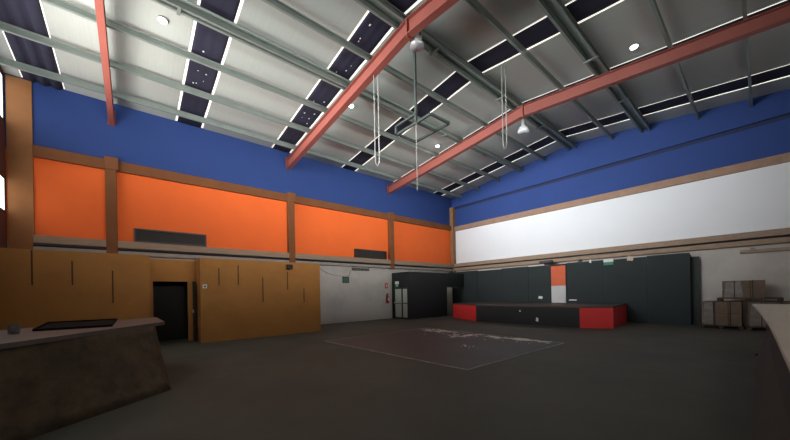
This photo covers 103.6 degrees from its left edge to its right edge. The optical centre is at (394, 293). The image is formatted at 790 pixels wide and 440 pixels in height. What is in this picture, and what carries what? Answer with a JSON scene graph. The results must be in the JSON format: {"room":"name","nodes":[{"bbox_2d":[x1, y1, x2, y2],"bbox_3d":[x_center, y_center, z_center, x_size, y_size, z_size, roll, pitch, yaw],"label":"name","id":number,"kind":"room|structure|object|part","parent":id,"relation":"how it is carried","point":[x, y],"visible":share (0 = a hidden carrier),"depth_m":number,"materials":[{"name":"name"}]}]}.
{"room":"community hall","nodes":[
{"label":"community hall","id":0,"kind":"room"},
{"bbox_2d":[0,66,6,247],"bbox_3d":[-6.582,-3.134,2.993,0.220,9.620,17.100,-1,0,-40],"label":"wall","id":1,"kind":"structure","parent":0,"point":[3,216],"depth_m":9.40,"materials":[{"name":"white paint"}]},
{"bbox_2d":[0,70,3,120],"bbox_3d":[-11.193,-6.011,8.518,0.070,1.430,2.680,-1,0,-40],"label":"window","id":2,"kind":"structure","parent":1,"relation":"in","point":[1,74],"depth_m":9.48,"materials":[{"name":"white glass"}]},
{"bbox_3d":[-11.187,-6.011,8.523,0.015,1.330,2.580,-1,0,-40],"label":"pane","id":3,"kind":"part","parent":2,"relation":"part of","materials":[{"name":"white glass"}]},
{"bbox_2d":[0,173,5,212],"bbox_3d":[-11.136,-3.037,8.518,0.070,1.080,2.680,-1,0,-40],"label":"window","id":4,"kind":"structure","parent":1,"relation":"in","point":[2,178],"depth_m":9.40,"materials":[{"name":"white glass"}]},
{"bbox_2d":[4,73,451,323],"bbox_3d":[-3.894,-2.701,16.571,21.810,8.650,0.220,-1,0,-40],"label":"wall","id":5,"kind":"structure","parent":0,"point":[69,199],"depth_m":13.43,"materials":[{"name":"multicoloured paint"}]},
{"bbox_2d":[5,74,34,248],"bbox_3d":[-11.778,-4.050,9.778,0.540,5.450,0.050,-1,0,-40],"label":"column","id":6,"kind":"structure","parent":5,"relation":"attached to","point":[18,91],"depth_m":9.76,"materials":[{"name":"brown wood"}]},
{"bbox_2d":[94,0,115,126],"bbox_3d":[-4.770,-6.803,4.732,0.210,1.336,16.855,-1,0,-40],"label":"rafter","id":7,"kind":"object","parent":5,"relation":"attached to","point":[99,4],"visible":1,"depth_m":8.53,"materials":[{"name":"red paint"}]},
{"bbox_2d":[104,156,118,253],"bbox_3d":[-10.056,-3.078,11.069,0.370,3.480,0.270,-1,0,-40],"label":"trim","id":8,"kind":"structure","parent":5,"relation":"attached to","point":[111,164],"depth_m":10.96,"materials":[{"name":"brown paint"}]},
{"bbox_2d":[32,145,450,230],"bbox_3d":[-3.599,-4.702,16.617,20.800,0.360,0.140,-1,0,-40],"label":"trim","id":9,"kind":"structure","parent":5,"relation":"attached to","point":[41,152],"depth_m":12.90,"materials":[{"name":"brown paint"}]},
{"bbox_2d":[33,235,452,267],"bbox_3d":[-3.604,-1.876,16.501,20.560,0.250,0.240,-1,0,-40],"label":"trim","id":10,"kind":"structure","parent":5,"relation":"attached to","point":[42,239],"depth_m":12.81,"materials":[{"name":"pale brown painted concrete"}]},
{"bbox_2d":[134,228,206,246],"bbox_3d":[-8.754,-2.172,12.223,2.300,0.500,0.160,-1,0,-40],"label":"vent panel","id":11,"kind":"object","parent":10,"relation":"on","point":[140,235],"visible":0.97,"depth_m":12.13,"materials":[{"name":"grey metal"}]},
{"bbox_2d":[354,249,386,259],"bbox_3d":[-1.423,-2.313,18.396,2.250,0.500,0.160,-1,0,-40],"label":"vent panel","id":12,"kind":"object","parent":10,"relation":"on","point":[358,253],"visible":0.97,"depth_m":18.34,"materials":[{"name":"grey metal"}]},
{"bbox_2d":[33,246,452,270],"bbox_3d":[-3.597,-1.571,16.515,20.580,0.140,0.220,-1,0,-40],"label":"trim","id":13,"kind":"structure","parent":5,"relation":"attached to","point":[163,255],"depth_m":13.05,"materials":[{"name":"wood"}]},
{"bbox_2d":[33,243,452,268],"bbox_3d":[-3.591,-1.696,16.405,20.450,0.096,0.096,-1,0,-40],"label":"cable","id":14,"kind":"object","parent":13,"relation":"on","point":[34,244],"visible":1,"depth_m":12.79,"materials":[{"name":"black rubber"}]},
{"bbox_2d":[286,192,295,262],"bbox_3d":[-5.077,-3.173,15.263,0.370,3.480,0.270,-1,0,-40],"label":"trim","id":15,"kind":"structure","parent":5,"relation":"attached to","point":[291,197],"depth_m":15.15,"materials":[{"name":"brown paint"}]},
{"bbox_2d":[342,277,348,282],"bbox_3d":[-2.742,-0.762,17.350,0.420,0.350,0.024,-1,0,-40],"label":"sign","id":16,"kind":"object","parent":5,"relation":"attached to","point":[344,279],"visible":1,"depth_m":17.32,"materials":[{"name":"green plastic"}]},
{"bbox_2d":[352,268,369,270],"bbox_3d":[-1.973,-1.392,17.991,1.200,0.140,0.050,-1,0,-40],"label":"air vent","id":17,"kind":"object","parent":5,"relation":"in","point":[365,269],"visible":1,"depth_m":17.99,"materials":[{"name":"grey metal"}]},
{"bbox_2d":[286,0,458,169],"bbox_3d":[0.163,-6.898,8.887,0.270,1.336,16.855,-1,0,-40],"label":"rafter","id":18,"kind":"object","parent":5,"relation":"attached to","point":[426,13],"visible":1,"depth_m":9.74,"materials":[{"name":"red paint"}]},
{"bbox_2d":[0,56,461,197],"bbox_3d":[-3.287,-6.861,15.731,21.320,0.200,0.070,-1,0,-40],"label":"purlin","id":19,"kind":"object","parent":18,"relation":"on","point":[4,61],"visible":1,"depth_m":11.66,"materials":[{"name":"metal"}]},
{"bbox_2d":[373,75,379,166],"bbox_3d":[-0.586,-5.481,9.885,0.160,2.913,0.032,-1,0,0],"label":"loop","id":20,"kind":"object","parent":18,"relation":"hanging from","point":[373,75],"visible":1,"depth_m":9.87,"materials":[{"name":"white metal"}]},
{"bbox_3d":[0.385,-7.300,8.613,0.200,0.482,0.040,-1,0,-40],"label":"ridge plate","id":21,"kind":"part","parent":18,"relation":"part of","materials":[{"name":"red paint"}]},
{"bbox_2d":[410,30,423,51],"bbox_3d":[0.618,-7.324,8.849,0.410,0.602,0.432,-1,0,-40],"label":"pendant lamp","id":22,"kind":"object","parent":18,"relation":"hanging from","point":[417,45],"visible":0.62,"depth_m":8.77,"materials":[{"name":"metal"}]},
{"bbox_2d":[388,212,394,268],"bbox_3d":[-0.221,-3.266,19.353,0.370,3.480,0.270,-1,0,-40],"label":"trim","id":23,"kind":"structure","parent":5,"relation":"attached to","point":[391,219],"depth_m":19.23,"materials":[{"name":"brown paint"}]},
{"bbox_2d":[449,207,455,271],"bbox_3d":[4.309,-3.954,23.158,0.300,4.840,0.300,-1,0,-40],"label":"column","id":24,"kind":"structure","parent":5,"relation":"attached to","point":[452,209],"depth_m":23.04,"materials":[{"name":"paint"}]},
{"bbox_2d":[387,2,789,193],"bbox_3d":[5.019,-6.991,12.977,0.270,1.336,16.855,-1,0,-40],"label":"rafter","id":25,"kind":"object","parent":5,"relation":"attached to","point":[778,16],"visible":1,"depth_m":10.15,"materials":[{"name":"red paint"}]},
{"bbox_2d":[518,119,528,134],"bbox_3d":[5.365,-7.228,13.027,0.450,0.946,0.450,-1,0,-40],"label":"pendant lamp","id":26,"kind":"object","parent":25,"relation":"hanging from","point":[523,129],"visible":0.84,"depth_m":12.96,"materials":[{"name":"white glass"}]},
{"bbox_2d":[0,0,789,197],"bbox_3d":[1.521,-7.535,10.031,21.810,0.956,17.320,-1,0,-40],"label":"ceiling","id":27,"kind":"structure","parent":0,"point":[461,28],"depth_m":10.30,"materials":[{"name":"metal"}]},
{"bbox_2d":[0,0,64,89],"bbox_3d":[-6.016,-7.384,3.683,1.050,1.044,17.320,-1,0,-40],"label":"strip","id":28,"kind":"object","parent":27,"relation":"attached to","point":[29,15],"visible":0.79,"depth_m":8.63,"materials":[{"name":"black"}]},
{"bbox_2d":[157,15,167,24],"bbox_3d":[-6.291,-7.376,8.419,0.250,0.076,0.250,-1,0,-40],"label":"dome light","id":29,"kind":"object","parent":27,"relation":"attached to","point":[161,19],"visible":1,"depth_m":8.38,"materials":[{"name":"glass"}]},
{"bbox_2d":[175,0,243,127],"bbox_3d":[-2.973,-7.475,6.247,1.050,0.978,17.320,-1,0,-40],"label":"strip","id":30,"kind":"object","parent":27,"relation":"attached to","point":[206,42],"visible":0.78,"depth_m":9.71,"materials":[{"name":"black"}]},
{"bbox_2d":[271,0,420,152],"bbox_3d":[-0.112,-7.529,8.656,1.050,0.981,17.320,-1,0,-40],"label":"strip","id":31,"kind":"object","parent":27,"relation":"attached to","point":[370,32],"visible":0.72,"depth_m":10.50,"materials":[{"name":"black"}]},
{"bbox_2d":[342,0,623,170],"bbox_3d":[2.794,-7.586,11.103,1.050,0.979,17.320,-1,0,-40],"label":"strip","id":32,"kind":"object","parent":27,"relation":"attached to","point":[543,29],"visible":0.6,"depth_m":10.46,"materials":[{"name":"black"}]},
{"bbox_2d":[501,65,506,148],"bbox_3d":[3.798,-6.466,10.821,0.160,2.915,0.032,-1,0,0],"label":"loop","id":33,"kind":"object","parent":27,"relation":"hanging from","point":[501,65],"visible":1,"depth_m":10.81,"materials":[{"name":"grey metal"}]},
{"bbox_2d":[394,0,789,181],"bbox_3d":[5.654,-7.644,13.512,1.050,0.972,17.320,-1,0,-40],"label":"strip","id":34,"kind":"object","parent":27,"relation":"attached to","point":[783,2],"visible":0.15,"depth_m":9.92,"materials":[{"name":"dark tinted glass"},{"name":"white painted frame"}]},
{"bbox_2d":[434,64,789,194],"bbox_3d":[8.492,-7.700,15.902,1.050,0.970,17.320,-1,0,-40],"label":"strip","id":35,"kind":"object","parent":27,"relation":"attached to","point":[783,71],"visible":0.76,"depth_m":12.99,"materials":[{"name":"dark tinted glass"},{"name":"white painted frame"}]},
{"bbox_2d":[629,43,638,49],"bbox_3d":[7.386,-7.606,9.610,0.250,0.076,0.250,-1,0,-40],"label":"dome light","id":36,"kind":"object","parent":27,"relation":"attached to","point":[635,45],"visible":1,"depth_m":9.56,"materials":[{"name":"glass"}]},
{"bbox_2d":[29,314,765,439],"bbox_3d":[1.697,1.609,10.031,21.810,0.218,17.320,-1,0,-40],"label":"floor","id":37,"kind":"structure","parent":0,"point":[630,380],"depth_m":5.13,"materials":[{"name":"grey concrete"}]},
{"bbox_2d":[0,317,170,439],"bbox_3d":[-5.099,1.103,4.651,2.510,1.090,5.565,-1,0,5],"label":"counter","id":38,"kind":"object","parent":37,"relation":"on","point":[51,380],"depth_m":4.08,"materials":[{"name":"stone"}]},
{"bbox_2d":[6,324,20,333],"bbox_3d":[-5.303,0.496,4.334,0.159,0.130,0.128,-1,0,17],"label":"cup","id":39,"kind":"object","parent":38,"relation":"on","point":[11,328],"visible":0.99,"depth_m":4.31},
{"bbox_2d":[32,318,116,330],"bbox_3d":[-5.770,0.553,5.645,1.030,0.034,2.121,-1,0,-40],"label":"tray","id":40,"kind":"object","parent":38,"relation":"on","point":[75,324],"visible":1,"depth_m":5.56,"materials":[{"name":"black plastic"}]},
{"bbox_2d":[0,317,164,349],"bbox_3d":[-5.471,0.595,4.588,2.248,0.060,5.850,-1,0,-5],"label":"countertop","id":41,"kind":"structure","parent":38,"relation":"on","point":[26,336],"depth_m":4.40,"materials":[{"name":"grey stone"}]},
{"bbox_2d":[0,248,320,342],"bbox_3d":[-7.556,0.255,11.461,9.060,2.880,2.788,-1,0,-40],"label":"wall","id":42,"kind":"structure","parent":37,"relation":"on","point":[241,299],"depth_m":10.65,"materials":[{"name":"paint"}]},
{"bbox_2d":[192,281,195,340],"bbox_3d":[-7.172,0.623,11.084,0.090,2.110,0.310,-1,0,-40],"label":"door","id":43,"kind":"structure","parent":42,"relation":"in","point":[193,282],"depth_m":10.99,"materials":[{"name":"wood"}]},
{"bbox_2d":[286,264,292,269],"bbox_3d":[-4.197,-1.050,12.364,0.220,0.200,0.205,-1,0,-40],"label":"floodlight","id":44,"kind":"object","parent":42,"relation":"attached to","point":[288,266],"visible":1,"depth_m":12.29,"materials":[{"name":"black metal"}]},
{"bbox_2d":[392,272,463,319],"bbox_3d":[2.317,0.090,20.585,5.260,2.830,1.550,-1,0,-40],"label":"wall","id":45,"kind":"structure","parent":37,"relation":"on","point":[427,291],"depth_m":19.38,"materials":[{"name":"black paint"}]},
{"bbox_2d":[394,288,407,318],"bbox_3d":[0.357,0.588,18.868,0.095,1.870,1.280,-1,0,-40],"label":"door","id":46,"kind":"structure","parent":45,"relation":"in","point":[400,294],"depth_m":18.87,"materials":[{"name":"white glass"}]},
{"bbox_3d":[0.208,0.146,19.077,0.010,0.840,0.600,-1,0,-40],"label":"glass","id":47,"kind":"part","parent":46,"relation":"part of","materials":[{"name":"white glass"}]},
{"bbox_3d":[0.225,1.031,19.077,0.010,0.830,0.600,-1,0,-40],"label":"glass","id":48,"kind":"part","parent":46,"relation":"part of","materials":[{"name":"white glass"}]},
{"bbox_3d":[0.604,0.138,18.607,0.010,0.840,0.410,-1,0,-40],"label":"glass","id":49,"kind":"part","parent":46,"relation":"part of","materials":[{"name":"white glass"}]},
{"bbox_3d":[0.621,1.023,18.607,0.010,0.830,0.410,-1,0,-40],"label":"glass","id":50,"kind":"part","parent":46,"relation":"part of","materials":[{"name":"white glass"}]},
{"bbox_3d":[0.334,0.129,18.928,0.050,2.830,1.530,-1,0,-40],"label":"panel","id":51,"kind":"part","parent":45,"relation":"part of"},
{"bbox_3d":[0.787,0.120,18.335,0.020,2.830,0.080,-1,0,-40],"label":"corner post","id":52,"kind":"part","parent":45,"relation":"part of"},
{"bbox_2d":[447,287,452,313],"bbox_3d":[3.908,0.520,22.238,0.090,1.890,0.440,-1,0,-40],"label":"door","id":53,"kind":"structure","parent":45,"relation":"in","point":[449,290],"depth_m":22.23,"materials":[{"name":"metal"}]},
{"bbox_2d":[422,329,551,346],"bbox_3d":[2.128,1.487,10.533,2.848,0.016,5.332,-1,0,-40],"label":"flakes","id":54,"kind":"object","parent":37,"relation":"on","point":[429,330],"visible":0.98,"depth_m":10.46,"materials":[{"name":"white paint"}]},
{"bbox_2d":[453,302,626,328],"bbox_3d":[6.786,0.980,16.443,3.794,0.880,8.760,-1,0,-40],"label":"stage","id":55,"kind":"object","parent":37,"relation":"on","point":[575,315],"visible":0.93,"depth_m":13.96,"materials":[{"name":"black wood"}]},
{"bbox_3d":[3.960,1.064,17.856,0.040,0.820,2.849,-1,0,-15],"label":"red panel","id":56,"kind":"part","parent":55,"relation":"part of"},
{"bbox_2d":[550,265,565,302],"bbox_3d":[8.850,-0.510,16.898,0.060,2.020,0.800,-1,0,-40],"label":"panel board","id":57,"kind":"object","parent":55,"relation":"on","point":[557,273],"visible":1,"depth_m":16.87,"materials":[{"name":"paint"}]},
{"bbox_3d":[8.073,0.985,12.488,1.159,0.820,0.040,-1,0,22],"label":"red panel","id":58,"kind":"part","parent":55,"relation":"part of","materials":[{"name":"red paint"}]},
{"bbox_2d":[449,252,699,324],"bbox_3d":[8.357,-0.120,17.911,0.460,3.020,13.154,-1,0,-40],"label":"partition wall","id":59,"kind":"structure","parent":37,"relation":"on","point":[670,283],"depth_m":14.79,"materials":[{"name":"black paint"}]},
{"bbox_2d":[539,260,552,264],"bbox_3d":[8.459,-1.708,17.412,0.180,0.250,0.700,-1,0,-40],"label":"lamp","id":60,"kind":"object","parent":59,"relation":"attached to","point":[548,261],"visible":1,"depth_m":17.39,"materials":[{"name":"grey metal"}]},
{"bbox_2d":[603,259,612,264],"bbox_3d":[10.364,-1.529,15.104,0.035,0.280,0.400,-1,0,-40],"label":"exit sign","id":61,"kind":"object","parent":59,"relation":"attached to","point":[606,261],"visible":1,"depth_m":15.09,"materials":[{"name":"green plastic"}]},
{"bbox_3d":[12.509,-0.165,13.019,0.410,2.950,0.320,-1,0,-40],"label":"return panel","id":62,"kind":"part","parent":59,"relation":"part of","materials":[{"name":"black paint"}]},
{"bbox_2d":[700,323,744,329],"bbox_3d":[12.538,1.247,11.922,1.000,0.125,1.120,-1,0,-40],"label":"pallet","id":63,"kind":"object","parent":37,"relation":"on","point":[702,325],"visible":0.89,"depth_m":11.62,"materials":[{"name":"brown wood"}]},
{"bbox_2d":[702,301,742,325],"bbox_3d":[12.531,0.737,11.900,0.924,0.894,1.016,-1,0,-40],"label":"load","id":64,"kind":"object","parent":63,"relation":"on","point":[730,313],"visible":0.99,"depth_m":11.61},
{"bbox_2d":[747,324,765,329],"bbox_3d":[13.318,1.232,10.996,1.000,0.125,1.140,-1,0,-40],"label":"pallet","id":65,"kind":"object","parent":37,"relation":"on","point":[748,326],"visible":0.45,"depth_m":11.04,"materials":[{"name":"brown wood"}]},
{"bbox_2d":[748,301,789,326],"bbox_3d":[13.292,0.722,10.996,0.924,0.894,1.032,-1,0,-40],"label":"load","id":66,"kind":"object","parent":65,"relation":"on","point":[755,319],"visible":0.44,"depth_m":10.96},
{"bbox_2d":[717,297,783,301],"bbox_3d":[12.966,0.217,11.390,1.000,0.125,1.570,-1,0,-40],"label":"pallet","id":67,"kind":"object","parent":66,"relation":"on","point":[779,299],"visible":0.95,"depth_m":11.07,"materials":[{"name":"brown wood"}]},
{"bbox_2d":[722,280,765,297],"bbox_3d":[12.855,-0.161,11.472,0.854,0.631,1.042,-1,0,-40],"label":"load","id":68,"kind":"object","parent":67,"relation":"on","point":[746,288],"visible":1,"depth_m":11.21},
{"bbox_2d":[752,304,789,439],"bbox_3d":[5.827,0.888,4.277,10.798,1.100,1.360,-1,0,-40],"label":"counter","id":69,"kind":"object","parent":37,"relation":"on","point":[772,390],"depth_m":3.24,"materials":[{"name":"grey stone"}]},
{"bbox_2d":[752,304,789,371],"bbox_3d":[5.817,0.363,4.277,10.798,0.050,1.360,-1,0,-40],"label":"countertop","id":70,"kind":"structure","parent":69,"relation":"on","point":[777,316],"depth_m":3.87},
{"bbox_2d":[452,89,789,325],"bbox_3d":[9.918,-3.451,16.890,0.250,9.620,17.100,-1,0,-40],"label":"wall","id":71,"kind":"structure","parent":0,"point":[758,199],"depth_m":14.08,"materials":[{"name":"white paint"}]},
{"bbox_2d":[0,21,479,190],"bbox_3d":[-2.324,-7.043,14.584,21.320,0.200,0.070,-1,0,-40],"label":"purlin","id":72,"kind":"object","parent":71,"relation":"attached to","point":[6,27],"visible":1,"depth_m":10.54,"materials":[{"name":"metal"}]},
{"bbox_2d":[40,0,499,181],"bbox_3d":[-1.329,-7.231,13.398,21.320,0.200,0.070,-1,0,-40],"label":"purlin","id":73,"kind":"object","parent":71,"relation":"attached to","point":[62,4],"visible":1,"depth_m":9.92,"materials":[{"name":"metal"}]},
{"bbox_2d":[151,0,522,171],"bbox_3d":[-0.363,-7.404,12.247,21.320,0.234,0.300,-1,0,-40],"label":"purlin","id":74,"kind":"object","parent":71,"relation":"attached to","point":[181,7],"visible":0.99,"depth_m":9.76,"materials":[{"name":"metal"}]},
{"bbox_2d":[182,0,413,113],"bbox_3d":[-3.686,-7.416,9.175,12.000,0.070,0.070,-1,0,-40],"label":"conduit","id":75,"kind":"object","parent":74,"relation":"attached to","point":[186,1],"visible":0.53,"depth_m":9.29,"materials":[{"name":"metal"}]},
{"bbox_2d":[262,0,545,160],"bbox_3d":[0.565,-7.589,11.142,21.320,0.200,0.070,-1,0,-40],"label":"purlin","id":76,"kind":"object","parent":71,"relation":"attached to","point":[277,4],"visible":1,"depth_m":9.96,"materials":[{"name":"metal"}]},
{"bbox_2d":[354,0,576,150],"bbox_3d":[1.518,-7.749,10.006,21.320,0.221,0.460,-1,0,-40],"label":"purlin","id":77,"kind":"object","parent":71,"relation":"attached to","point":[384,10],"visible":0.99,"depth_m":10.62,"materials":[{"name":"metal"}]},
{"bbox_2d":[395,32,449,142],"bbox_3d":[0.793,-6.357,9.627,0.962,2.566,1.514,-1,0,-40],"label":"rack","id":78,"kind":"object","parent":77,"relation":"hanging from","point":[419,121],"visible":0.82,"depth_m":9.33,"materials":[{"name":"grey metal"}]},
{"bbox_3d":[0.320,-5.227,9.592,0.064,0.260,0.932,-1,0,-40],"label":"arm","id":79,"kind":"part","parent":78,"relation":"part of"},
{"bbox_2d":[416,128,417,189],"bbox_3d":[0.643,-4.066,9.235,0.023,2.006,0.023,-1,0,-40],"label":"cord","id":80,"kind":"object","parent":78,"relation":"hanging from","point":[416,128],"visible":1,"depth_m":9.23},
{"bbox_3d":[0.854,-5.107,9.659,0.864,0.064,1.514,-1,0,-40],"label":"frame","id":81,"kind":"part","parent":78,"relation":"part of","materials":[{"name":"grey metal"}]},
{"bbox_2d":[465,0,612,139],"bbox_3d":[2.678,-7.591,8.633,21.320,0.200,0.070,-1,0,-40],"label":"purlin","id":82,"kind":"object","parent":71,"relation":"attached to","point":[475,4],"visible":1,"depth_m":9.91,"materials":[{"name":"metal"}]},
{"bbox_2d":[534,0,650,132],"bbox_3d":[3.534,-7.458,7.619,21.320,0.242,0.440,-1,0,-40],"label":"purlin","id":83,"kind":"object","parent":71,"relation":"attached to","point":[556,11],"visible":1,"depth_m":9.60,"materials":[{"name":"metal"}]},
{"bbox_2d":[454,152,789,230],"bbox_3d":[9.738,-4.878,16.815,0.140,0.320,16.740,-1,0,-40],"label":"trim","id":84,"kind":"structure","parent":71,"relation":"attached to","point":[781,158],"depth_m":14.31,"materials":[{"name":"brown wood"}]},
{"bbox_2d":[454,228,789,266],"bbox_3d":[9.784,-2.178,16.744,0.240,0.240,16.640,-1,0,-40],"label":"trim","id":85,"kind":"structure","parent":71,"relation":"attached to","point":[783,231],"depth_m":14.26,"materials":[{"name":"brown wood"}]},
{"bbox_2d":[454,236,789,270],"bbox_3d":[9.791,-1.878,16.758,0.220,0.200,16.660,-1,0,-40],"label":"trim","id":86,"kind":"structure","parent":71,"relation":"attached to","point":[780,239],"depth_m":14.17,"materials":[{"name":"brown wood"}]},
{"bbox_2d":[455,234,789,267],"bbox_3d":[9.755,-2.023,16.658,0.072,0.072,16.510,-1,0,-40],"label":"cable","id":87,"kind":"object","parent":86,"relation":"on","point":[787,234],"visible":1,"depth_m":14.30,"materials":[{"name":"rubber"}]},
{"bbox_2d":[649,0,698,119],"bbox_3d":[4.661,-7.295,6.285,21.320,0.200,0.070,-1,0,-40],"label":"purlin","id":88,"kind":"object","parent":71,"relation":"attached to","point":[653,3],"visible":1,"depth_m":9.11,"materials":[{"name":"metal"}]},
{"bbox_2d":[741,0,752,106],"bbox_3d":[5.618,-7.152,5.152,21.320,0.200,0.070,-1,0,-40],"label":"purlin","id":89,"kind":"object","parent":71,"relation":"attached to","point":[744,4],"visible":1,"depth_m":9.43,"materials":[{"name":"metal"}]},
{"bbox_2d":[740,247,789,253],"bbox_3d":[14.013,-1.679,11.812,0.140,0.200,1.220,-1,0,-40],"label":"wall shelf","id":90,"kind":"object","parent":71,"relation":"attached to","point":[752,250],"visible":1,"depth_m":11.77,"materials":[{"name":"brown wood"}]}
]}

